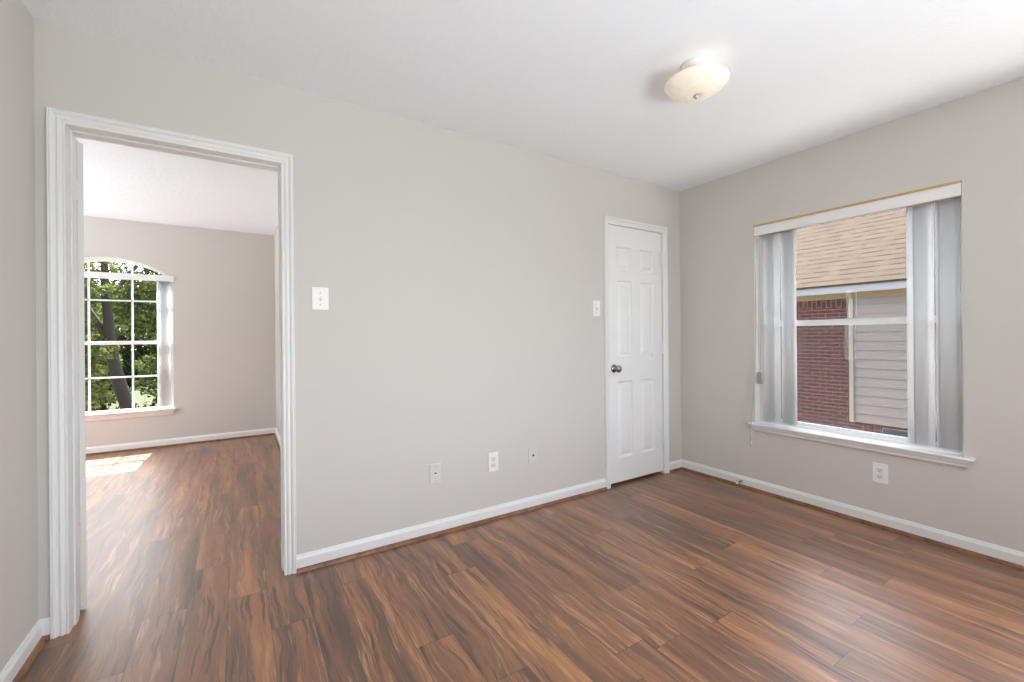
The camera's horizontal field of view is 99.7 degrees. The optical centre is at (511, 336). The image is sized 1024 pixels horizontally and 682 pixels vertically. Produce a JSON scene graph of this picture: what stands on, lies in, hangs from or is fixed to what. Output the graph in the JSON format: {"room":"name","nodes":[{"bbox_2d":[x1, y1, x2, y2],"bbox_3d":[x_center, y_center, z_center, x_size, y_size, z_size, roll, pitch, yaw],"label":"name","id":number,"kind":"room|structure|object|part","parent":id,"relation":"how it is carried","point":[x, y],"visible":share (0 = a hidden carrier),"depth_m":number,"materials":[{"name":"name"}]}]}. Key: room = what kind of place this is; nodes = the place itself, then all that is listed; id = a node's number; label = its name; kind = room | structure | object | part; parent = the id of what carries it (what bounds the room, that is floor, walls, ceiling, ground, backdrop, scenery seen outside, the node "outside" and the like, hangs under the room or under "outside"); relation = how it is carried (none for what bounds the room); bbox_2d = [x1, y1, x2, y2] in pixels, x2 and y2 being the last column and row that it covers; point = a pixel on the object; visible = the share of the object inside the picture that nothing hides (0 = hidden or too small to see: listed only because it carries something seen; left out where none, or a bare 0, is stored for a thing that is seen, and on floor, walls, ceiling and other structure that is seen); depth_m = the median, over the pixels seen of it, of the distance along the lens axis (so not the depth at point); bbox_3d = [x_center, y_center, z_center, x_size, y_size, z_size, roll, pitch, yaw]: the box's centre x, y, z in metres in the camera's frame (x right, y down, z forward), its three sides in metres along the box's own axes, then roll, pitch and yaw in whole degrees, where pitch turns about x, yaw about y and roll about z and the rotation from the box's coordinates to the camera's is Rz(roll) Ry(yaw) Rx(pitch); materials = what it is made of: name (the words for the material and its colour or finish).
{"room":"empty room","nodes":[
{"label":"empty room","id":0,"kind":"room"},
{"bbox_2d":[0,0,38,672],"bbox_3d":[-0.986,-0.035,0.180,0.125,2.440,3.500,0,0,-32],"label":"wall","id":1,"kind":"structure","parent":0,"point":[19,611],"depth_m":1.55,"materials":[{"name":"paint"}]},
{"bbox_2d":[0,617,49,681],"bbox_3d":[-0.934,1.144,0.266,0.036,0.082,3.400,0,0,-32],"label":"baseboard","id":2,"kind":"structure","parent":1,"relation":"attached to","point":[17,667],"depth_m":1.57,"materials":[{"name":"white wood"}]},
{"bbox_3d":[-0.925,1.175,0.263,0.023,0.019,3.387,0,0,-32],"label":"shoe moulding","id":3,"kind":"part","parent":2,"relation":"part of","materials":[{"name":"brown wood"}]},
{"bbox_2d":[84,216,275,446],"bbox_3d":[-4.620,-0.004,4.299,4.370,2.440,0.125,0,0,-32],"label":"wall","id":4,"kind":"structure","parent":0,"point":[224,282],"depth_m":4.94,"materials":[{"name":"paint"}]},
{"bbox_2d":[84,258,175,421],"bbox_3d":[-4.215,0.024,4.529,1.100,1.693,0.168,0,0,-32],"label":"window","id":5,"kind":"structure","parent":4,"relation":"in","point":[90,416],"depth_m":4.60,"materials":[{"name":"white plastic"}]},
{"bbox_3d":[-4.238,0.071,4.567,1.004,0.037,0.036,0,0,-32],"label":"meeting rail","id":6,"kind":"part","parent":5,"relation":"part of","materials":[{"name":"white plastic"}]},
{"bbox_2d":[84,271,173,406],"bbox_3d":[-4.205,0.060,4.514,1.078,1.441,0.074,0,0,-32],"label":"vertical blind","id":7,"kind":"object","parent":5,"relation":"attached to","point":[164,345],"visible":0.41,"depth_m":4.75,"materials":[{"name":"white plastic"}]},
{"bbox_3d":[-4.192,0.832,4.504,1.100,0.076,0.108,0,0,-32],"label":"sill","id":8,"kind":"part","parent":5,"relation":"part of","materials":[{"name":"white wood"}]},
{"bbox_2d":[86,427,280,455],"bbox_3d":[-3.690,1.167,2.746,4.070,0.082,3.485,0,0,-32],"label":"baseboard","id":9,"kind":"structure","parent":4,"relation":"attached to","point":[115,448],"depth_m":4.78,"materials":[{"name":"white wood"}]},
{"bbox_2d":[274,226,279,435],"bbox_3d":[-1.925,-0.027,3.864,0.125,2.440,3.485,0,0,-32],"label":"wall","id":10,"kind":"structure","parent":0,"point":[277,350],"depth_m":5.01,"materials":[{"name":"paint"}]},
{"bbox_2d":[34,19,681,618],"bbox_3d":[-1.503,-0.030,1.997,7.187,2.440,0.125,0,0,-32],"label":"wall","id":11,"kind":"structure","parent":0,"point":[462,274],"depth_m":2.50,"materials":[{"name":"paint"}]},
{"bbox_2d":[76,141,86,608],"bbox_3d":[-2.239,0.169,1.828,0.766,2.029,0.104,0,0,-9],"label":"door","id":12,"kind":"structure","parent":11,"relation":"in","point":[79,146],"depth_m":1.89,"materials":[{"name":"white wood"}]},
{"bbox_2d":[46,107,296,639],"bbox_3d":[-1.511,0.138,1.991,0.913,2.102,0.164,0,0,-32],"label":"door frame","id":13,"kind":"structure","parent":11,"relation":"attached to","point":[63,127],"depth_m":1.78,"materials":[{"name":"white wood"}]},
{"bbox_2d":[312,287,328,309],"bbox_3d":[-0.990,-0.195,2.234,0.080,0.118,0.022,0,0,-32],"label":"light switch","id":14,"kind":"object","parent":11,"relation":"attached to","point":[320,295],"visible":1,"depth_m":2.24,"materials":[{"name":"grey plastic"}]},
{"bbox_2d":[430,463,440,483],"bbox_3d":[-0.457,0.818,2.573,0.070,0.118,0.009,0,0,-32],"label":"phone jack","id":15,"kind":"object","parent":11,"relation":"attached to","point":[435,469],"visible":1,"depth_m":2.57,"materials":[{"name":"grey plastic"}]},
{"bbox_2d":[296,478,607,573],"bbox_3d":[-0.179,1.137,2.733,2.130,0.082,0.030,0,0,-32],"label":"baseboard","id":16,"kind":"structure","parent":11,"relation":"attached to","point":[324,557],"depth_m":2.56,"materials":[{"name":"white wood"}]},
{"bbox_2d":[488,452,497,471],"bbox_3d":[-0.120,0.810,2.785,0.074,0.122,0.009,0,0,-32],"label":"wall outlet","id":17,"kind":"object","parent":11,"relation":"attached to","point":[492,457],"visible":1,"depth_m":2.78,"materials":[{"name":"grey plastic"}]},
{"bbox_2d":[528,446,536,463],"bbox_3d":[0.144,0.812,2.948,0.070,0.118,0.014,0,0,-32],"label":"jack","id":18,"kind":"object","parent":11,"relation":"attached to","point":[532,451],"visible":1,"depth_m":2.95,"materials":[{"name":"grey plastic"}]},
{"bbox_2d":[592,300,599,315],"bbox_3d":[0.643,-0.211,3.264,0.076,0.118,0.022,0,0,-32],"label":"light switch","id":19,"kind":"object","parent":11,"relation":"attached to","point":[595,304],"visible":1,"depth_m":3.27,"materials":[{"name":"grey plastic"}]},
{"bbox_2d":[603,215,668,488],"bbox_3d":[1.001,0.121,3.533,0.735,2.096,0.094,0,0,-32],"label":"door frame","id":20,"kind":"structure","parent":11,"relation":"attached to","point":[607,220],"depth_m":3.44,"materials":[{"name":"white wood"}]},
{"bbox_2d":[609,225,664,483],"bbox_3d":[1.029,0.137,3.503,0.640,2.015,0.102,0,0,-32],"label":"door","id":21,"kind":"structure","parent":11,"relation":"in","point":[637,434],"depth_m":3.50,"materials":[{"name":"white wood"}]},
{"bbox_3d":[0.815,0.252,3.347,0.064,0.064,0.066,0,0,-32],"label":"knob","id":22,"kind":"part","parent":21,"relation":"part of","materials":[{"name":"silver metal"}]},
{"bbox_2d":[22,435,1023,681],"bbox_3d":[-1.515,1.265,2.033,7.387,0.150,7.410,0,0,-32],"label":"floor","id":23,"kind":"structure","parent":0,"point":[682,575],"depth_m":1.95,"materials":[{"name":"laminate"}]},
{"bbox_2d":[22,0,1023,234],"bbox_3d":[-1.510,-1.325,1.990,8.187,0.150,7.510,0,0,-32],"label":"ceiling","id":24,"kind":"structure","parent":0,"point":[580,82],"depth_m":2.04,"materials":[{"name":"white paint"}]},
{"bbox_2d":[665,56,729,102],"bbox_3d":[0.863,-1.190,2.024,0.280,0.160,0.280,0,0,-32],"label":"ceiling light","id":25,"kind":"object","parent":24,"relation":"attached to","point":[698,79],"visible":1,"depth_m":1.97,"materials":[{"name":"glass"}]},
{"bbox_2d":[679,77,1023,551],"bbox_3d":[2.445,-0.064,2.402,0.125,2.440,3.600,0,0,-32],"label":"wall","id":26,"kind":"structure","parent":0,"point":[976,139],"depth_m":2.59,"materials":[{"name":"paint"}]},
{"bbox_2d":[669,459,1023,570],"bbox_3d":[2.322,1.116,2.318,0.190,0.082,3.400,0,0,-32],"label":"baseboard","id":27,"kind":"structure","parent":26,"relation":"attached to","point":[998,554],"depth_m":2.65,"materials":[{"name":"white wood"}]},
{"bbox_2d":[748,196,975,468],"bbox_3d":[2.167,-0.065,2.806,0.184,1.552,1.186,0,0,-32],"label":"window","id":28,"kind":"structure","parent":26,"relation":"in","point":[899,446],"depth_m":2.73,"materials":[{"name":"white plastic"}]},
{"bbox_2d":[750,180,961,450],"bbox_3d":[2.123,-0.009,2.800,0.120,1.660,1.129,0,0,-32],"label":"vertical blind","id":29,"kind":"object","parent":28,"relation":"attached to","point":[779,326],"visible":0.98,"depth_m":2.49,"materials":[{"name":"white plastic"}]},
{"bbox_3d":[1.809,0.024,3.233,0.060,1.525,0.033,0,0,14],"label":"pull cord","id":30,"kind":"part","parent":29,"relation":"part of","materials":[{"name":"white plastic"}]},
{"bbox_3d":[2.203,0.258,2.838,0.026,0.751,1.052,0,0,-32],"label":"sash","id":31,"kind":"part","parent":28,"relation":"part of","materials":[{"name":"white plastic"}]},
{"bbox_3d":[2.145,0.679,2.788,0.116,0.064,1.186,0,0,-32],"label":"sill","id":32,"kind":"part","parent":28,"relation":"part of","materials":[{"name":"white wood"}]},
{"bbox_2d":[872,462,887,484],"bbox_3d":[2.235,0.831,2.622,0.009,0.118,0.076,0,0,-32],"label":"wall outlet","id":33,"kind":"object","parent":26,"relation":"attached to","point":[879,471],"visible":1,"depth_m":2.62,"materials":[{"name":"grey plastic"}]},
{"label":"outside","id":34,"kind":"structure","parent":0,"visible":0},
{"bbox_2d":[85,368,157,409],"bbox_3d":[-14.591,4.450,23.202,120.000,0.300,130.000,0,0,-32],"label":"ground","id":35,"kind":"structure","parent":34,"point":[140,399],"depth_m":29.54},
{"bbox_2d":[85,292,122,411],"bbox_3d":[-11.448,1.345,10.471,2.570,5.865,3.066,0,0,43],"label":"tree","id":36,"kind":"object","parent":35,"relation":"on","point":[99,365],"visible":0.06,"depth_m":10.79,"materials":[{"name":"green leaf"},{"name":"bark"}]},
{"bbox_2d":[85,279,157,410],"bbox_3d":[-16.662,0.796,18.409,9.272,7.042,4.291,0,0,-37],"label":"tree","id":37,"kind":"object","parent":35,"relation":"on","point":[148,349],"visible":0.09,"depth_m":17.95,"materials":[{"name":"green plant"}]},
{"bbox_2d":[84,261,161,408],"bbox_3d":[-7.915,1.096,8.703,3.097,6.310,3.691,0,0,19],"label":"tree","id":38,"kind":"object","parent":35,"relation":"on","point":[111,311],"visible":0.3,"depth_m":7.98,"materials":[{"name":"green plant"}]},
{"bbox_2d":[134,338,157,403],"bbox_3d":[-10.026,1.350,14.328,3.390,5.826,2.855,0,0,-3],"label":"tree","id":39,"kind":"object","parent":35,"relation":"on","point":[147,371],"visible":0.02,"depth_m":13.18,"materials":[{"name":"green plant"}]},
{"bbox_2d":[780,203,936,441],"bbox_3d":[7.682,0.434,8.893,5.230,7.356,16.400,0,0,-32],"label":"house","id":40,"kind":"structure","parent":35,"relation":"on","point":[854,377],"depth_m":7.56,"materials":[{"name":"brick"}]}
]}

